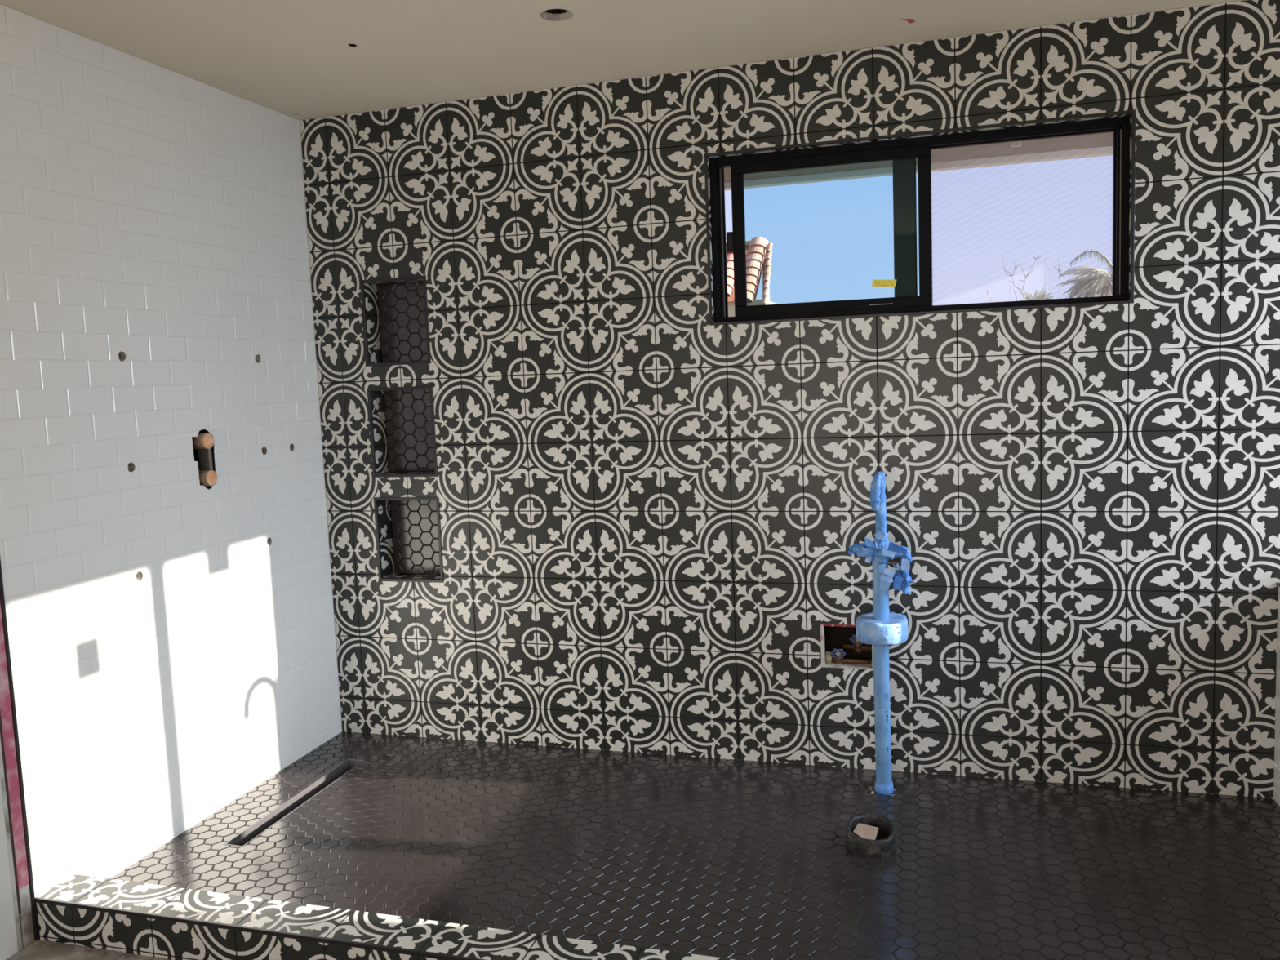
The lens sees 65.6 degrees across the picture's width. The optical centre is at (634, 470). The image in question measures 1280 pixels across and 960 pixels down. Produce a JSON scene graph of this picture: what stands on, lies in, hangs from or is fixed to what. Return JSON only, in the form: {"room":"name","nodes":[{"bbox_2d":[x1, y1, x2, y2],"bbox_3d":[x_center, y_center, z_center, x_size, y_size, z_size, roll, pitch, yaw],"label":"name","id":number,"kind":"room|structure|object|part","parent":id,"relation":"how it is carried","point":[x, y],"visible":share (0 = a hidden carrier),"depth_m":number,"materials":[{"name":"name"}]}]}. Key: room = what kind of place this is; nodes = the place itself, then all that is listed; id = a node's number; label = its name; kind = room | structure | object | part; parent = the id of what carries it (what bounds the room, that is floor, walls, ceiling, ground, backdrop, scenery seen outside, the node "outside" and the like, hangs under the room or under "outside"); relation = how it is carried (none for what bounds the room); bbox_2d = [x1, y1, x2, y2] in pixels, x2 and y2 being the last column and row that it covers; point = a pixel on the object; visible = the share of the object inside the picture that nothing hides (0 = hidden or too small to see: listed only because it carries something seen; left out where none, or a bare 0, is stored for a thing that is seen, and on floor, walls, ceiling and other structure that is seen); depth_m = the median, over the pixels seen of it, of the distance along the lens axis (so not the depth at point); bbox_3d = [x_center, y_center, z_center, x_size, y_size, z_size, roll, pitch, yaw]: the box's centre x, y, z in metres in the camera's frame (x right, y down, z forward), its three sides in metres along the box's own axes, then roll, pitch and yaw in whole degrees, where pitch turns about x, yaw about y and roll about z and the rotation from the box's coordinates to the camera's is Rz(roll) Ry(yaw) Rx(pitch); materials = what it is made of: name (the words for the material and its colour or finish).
{"room":"building under construction","nodes":[
{"label":"building under construction","id":0,"kind":"room"},
{"bbox_2d":[0,4,342,951],"bbox_3d":[-1.932,0.127,1.624,0.113,2.424,4.750,-1,6,16],"label":"wall","id":1,"kind":"structure","parent":0,"point":[20,372],"depth_m":3.01,"materials":[{"name":"white tile"}]},
{"bbox_2d":[0,778,17,959],"bbox_3d":[-1.680,0.049,2.334,0.025,2.424,0.241,-1,6,16],"label":"trim","id":2,"kind":"structure","parent":1,"relation":"attached to","point":[8,937],"depth_m":2.53,"materials":[{"name":"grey paint"}]},
{"bbox_2d":[0,601,34,946],"bbox_3d":[-1.631,0.033,2.482,0.010,2.424,0.032,-1,6,16],"label":"trim","id":3,"kind":"structure","parent":1,"relation":"attached to","point":[25,917],"depth_m":2.56,"materials":[{"name":"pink paint"}]},
{"bbox_2d":[0,558,38,940],"bbox_3d":[-1.623,0.031,2.501,0.016,2.424,0.008,-1,6,16],"label":"trim","id":4,"kind":"structure","parent":1,"relation":"attached to","point":[2,591],"depth_m":2.56,"materials":[{"name":"black metal"}]},
{"bbox_2d":[191,433,217,485],"bbox_3d":[-1.427,-0.031,3.237,0.104,0.176,0.124,-1,6,16],"label":"shower valve","id":5,"kind":"object","parent":1,"relation":"attached to","point":[204,442],"visible":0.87,"depth_m":3.24,"materials":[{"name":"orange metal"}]},
{"bbox_2d":[0,0,1246,120],"bbox_3d":[-0.187,-1.164,1.014,3.858,0.125,4.925,-1,6,16],"label":"ceiling","id":6,"kind":"structure","parent":0,"point":[311,59],"depth_m":2.93,"materials":[{"name":"paint"}]},
{"bbox_2d":[899,17,915,23],"bbox_3d":[0.808,-1.324,2.919,0.029,0.001,0.064,3,7,42],"label":"chalk mark","id":7,"kind":"object","parent":6,"relation":"attached to","point":[909,20],"visible":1,"depth_m":2.93,"materials":[{"name":"red"}]},
{"bbox_2d":[6,731,1279,959],"bbox_3d":[-0.094,1.362,1.233,3.858,0.183,4.875,-1,6,16],"label":"floor","id":8,"kind":"structure","parent":0,"point":[731,859],"depth_m":2.83,"materials":[{"name":"black tile"}]},
{"bbox_2d":[223,759,364,847],"bbox_3d":[-1.123,1.128,3.353,0.070,0.044,0.688,-1,6,16],"label":"channel","id":9,"kind":"object","parent":8,"relation":"in","point":[255,830],"visible":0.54,"depth_m":3.34,"materials":[{"name":"grey metal"}]},
{"bbox_2d":[34,874,736,959],"bbox_3d":[0.014,1.155,2.214,3.273,0.113,0.134,-1,6,16],"label":"shower curb","id":10,"kind":"object","parent":8,"relation":"on","point":[140,918],"visible":1,"depth_m":2.45,"materials":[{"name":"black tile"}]},
{"bbox_2d":[845,813,896,857],"bbox_3d":[0.687,1.058,2.885,0.143,0.054,0.183,-1,6,16],"label":"pipe stub","id":11,"kind":"object","parent":8,"relation":"on","point":[884,845],"visible":0.96,"depth_m":2.84,"materials":[{"name":"black"}]},
{"bbox_2d":[853,822,878,839],"bbox_3d":[0.671,1.061,2.889,0.062,0.034,0.072,1,6,27],"label":"scrap","id":12,"kind":"object","parent":11,"relation":"on","point":[864,831],"visible":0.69,"depth_m":2.89,"materials":[{"name":"white paper"}]},
{"bbox_2d":[848,471,914,795],"bbox_3d":[0.804,0.553,3.191,0.163,1.106,0.188,-7,8,-43],"label":"tub faucet","id":13,"kind":"object","parent":8,"relation":"on","point":[881,628],"visible":0.96,"depth_m":3.15,"materials":[{"name":"blue plastic"}]},
{"bbox_3d":[0.734,0.252,3.175,0.092,0.050,0.053,-1,6,16],"label":"arm","id":14,"kind":"part","parent":13,"relation":"part of"},
{"bbox_3d":[0.778,0.135,3.153,0.046,0.264,0.044,-1,6,16],"label":"stem","id":15,"kind":"part","parent":13,"relation":"part of","materials":[{"name":"blue plastic"}]},
{"bbox_3d":[0.832,0.258,3.144,0.088,0.058,0.053,-1,6,16],"label":"arm","id":16,"kind":"part","parent":13,"relation":"part of"},
{"bbox_2d":[869,786,895,795],"bbox_3d":[0.808,1.051,3.230,0.087,0.014,0.056,-1,6,16],"label":"chips","id":17,"kind":"object","parent":8,"relation":"on","point":[870,788],"visible":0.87,"depth_m":3.24,"materials":[{"name":"grey"}]},
{"bbox_2d":[299,0,1279,799],"bbox_3d":[0.449,-0.206,3.459,4.033,2.549,0.150,-1,6,16],"label":"wall","id":18,"kind":"structure","parent":0,"point":[651,512],"depth_m":3.36,"materials":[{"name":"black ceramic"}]},
{"bbox_2d":[360,275,431,366],"bbox_3d":[-0.883,-0.564,3.783,0.275,0.325,0.108,-1,6,16],"label":"wall niche","id":19,"kind":"object","parent":18,"relation":"attached to","point":[403,311],"visible":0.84,"depth_m":3.83,"materials":[{"name":"black tile"}]},
{"bbox_2d":[367,386,437,477],"bbox_3d":[-0.866,-0.149,3.823,0.276,0.342,0.108,-1,6,16],"label":"wall niche","id":20,"kind":"object","parent":18,"relation":"attached to","point":[410,426],"visible":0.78,"depth_m":3.87,"materials":[{"name":"black tile"}]},
{"bbox_2d":[373,497,444,582],"bbox_3d":[-0.852,0.262,3.863,0.278,0.329,0.108,-1,6,16],"label":"wall niche","id":21,"kind":"object","parent":18,"relation":"attached to","point":[415,526],"visible":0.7,"depth_m":3.91,"materials":[{"name":"black tile"}]},
{"bbox_2d":[824,651,832,662],"bbox_3d":[0.680,0.651,3.472,0.028,0.040,0.033,-1,6,16],"label":"pipe elbow","id":22,"kind":"object","parent":18,"relation":"attached to","point":[828,657],"visible":0.97,"depth_m":3.46,"materials":[{"name":"beige plastic"}]},
{"bbox_2d":[820,623,873,669],"bbox_3d":[0.727,0.600,3.398,0.175,0.152,0.026,-1,6,16],"label":"wall opening","id":23,"kind":"object","parent":18,"relation":"in","point":[822,625],"visible":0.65,"depth_m":3.40,"materials":[{"name":"pink paint"}]},
{"bbox_2d":[830,648,871,664],"bbox_3d":[0.749,0.648,3.442,0.136,0.070,0.041,-1,6,16],"label":"shutoff valve","id":24,"kind":"object","parent":18,"relation":"attached to","point":[839,659],"visible":0.99,"depth_m":3.44,"materials":[{"name":"gold metal"}]},
{"bbox_3d":[0.708,0.638,3.445,0.055,0.047,0.027,-1,6,16],"label":"handle","id":25,"kind":"part","parent":24,"relation":"part of","materials":[{"name":"blue metal"}]},
{"bbox_2d":[843,634,871,653],"bbox_3d":[0.782,0.600,3.455,0.111,0.070,0.041,-1,6,16],"label":"shutoff valve","id":26,"kind":"object","parent":18,"relation":"attached to","point":[857,646],"visible":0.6,"depth_m":3.45,"materials":[{"name":"gold metal"}]},
{"bbox_3d":[0.776,0.590,3.449,0.055,0.047,0.027,-1,6,16],"label":"handle","id":27,"kind":"part","parent":26,"relation":"part of","materials":[{"name":"blue metal"}]},
{"bbox_2d":[724,132,1113,191],"bbox_3d":[1.112,-1.153,3.475,3.500,0.111,0.515,-1,6,16],"label":"roof eave","id":28,"kind":"object","parent":18,"relation":"attached to","point":[1100,144],"visible":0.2,"depth_m":3.63,"materials":[{"name":"paint"}]},
{"bbox_2d":[1010,141,1021,146],"bbox_3d":[1.288,-1.106,3.353,0.035,0.029,0.010,-1,6,16],"label":"tag","id":29,"kind":"object","parent":28,"relation":"hanging from","point":[1017,144],"visible":0.55,"depth_m":3.35,"materials":[{"name":"white paper"}]},
{"bbox_2d":[703,109,1135,325],"bbox_3d":[0.896,-0.794,3.244,1.320,0.574,0.119,-1,6,16],"label":"window","id":30,"kind":"structure","parent":18,"relation":"in","point":[903,148],"depth_m":3.27,"materials":[{"name":"black metal"}]},
{"bbox_3d":[0.655,-0.789,3.330,0.654,0.520,0.019,-1,6,16],"label":"sash frame","id":31,"kind":"part","parent":30,"relation":"part of","materials":[{"name":"black metal"}]},
{"bbox_2d":[871,279,896,287],"bbox_3d":[0.829,-0.620,3.296,0.081,0.029,0.001,-1,6,16],"label":"sticky note","id":32,"kind":"object","parent":30,"relation":"attached to","point":[876,282],"visible":1,"depth_m":3.30,"materials":[{"name":"yellow paper"}]},
{"bbox_2d":[1273,586,1279,806],"bbox_3d":[1.811,0.775,2.316,0.122,0.710,1.475,-1,6,16],"label":"wall","id":33,"kind":"structure","parent":0,"point":[1277,741],"depth_m":3.01,"materials":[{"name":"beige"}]},
{"label":"outside","id":34,"kind":"structure","parent":0,"visible":0},
{"bbox_3d":[17.834,-0.798,50.737,70.000,0.050,99.750,-1,6,16],"label":"ground","id":35,"kind":"structure","parent":34,"visible":0},
{"bbox_2d":[725,236,775,316],"bbox_3d":[1.518,-0.198,16.076,2.170,6.669,5.160,-1,6,16],"label":"roof","id":36,"kind":"structure","parent":35,"relation":"on","point":[758,251],"depth_m":13.68,"materials":[{"name":"ceramic"}]},
{"bbox_2d":[986,252,1079,302],"bbox_3d":[7.814,-0.835,19.490,1.704,6.789,0.125,-1,6,16],"label":"bare tree","id":37,"kind":"object","parent":35,"relation":"on","point":[1028,274],"visible":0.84,"depth_m":19.24,"materials":[{"name":"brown plant"}]},
{"bbox_2d":[1019,287,1053,300],"bbox_3d":[10.238,-1.337,25.242,0.831,6.496,0.794,-1,6,16],"label":"palm tree","id":38,"kind":"object","parent":35,"relation":"on","point":[1041,295],"visible":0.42,"depth_m":24.82,"materials":[{"name":"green plant"}]},
{"bbox_2d":[1054,248,1112,297],"bbox_3d":[11.223,-1.617,23.716,2.286,7.275,2.111,-1,6,16],"label":"palm tree","id":39,"kind":"object","parent":35,"relation":"on","point":[1097,279],"visible":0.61,"depth_m":23.28,"materials":[{"name":"brown plant"}]}
]}

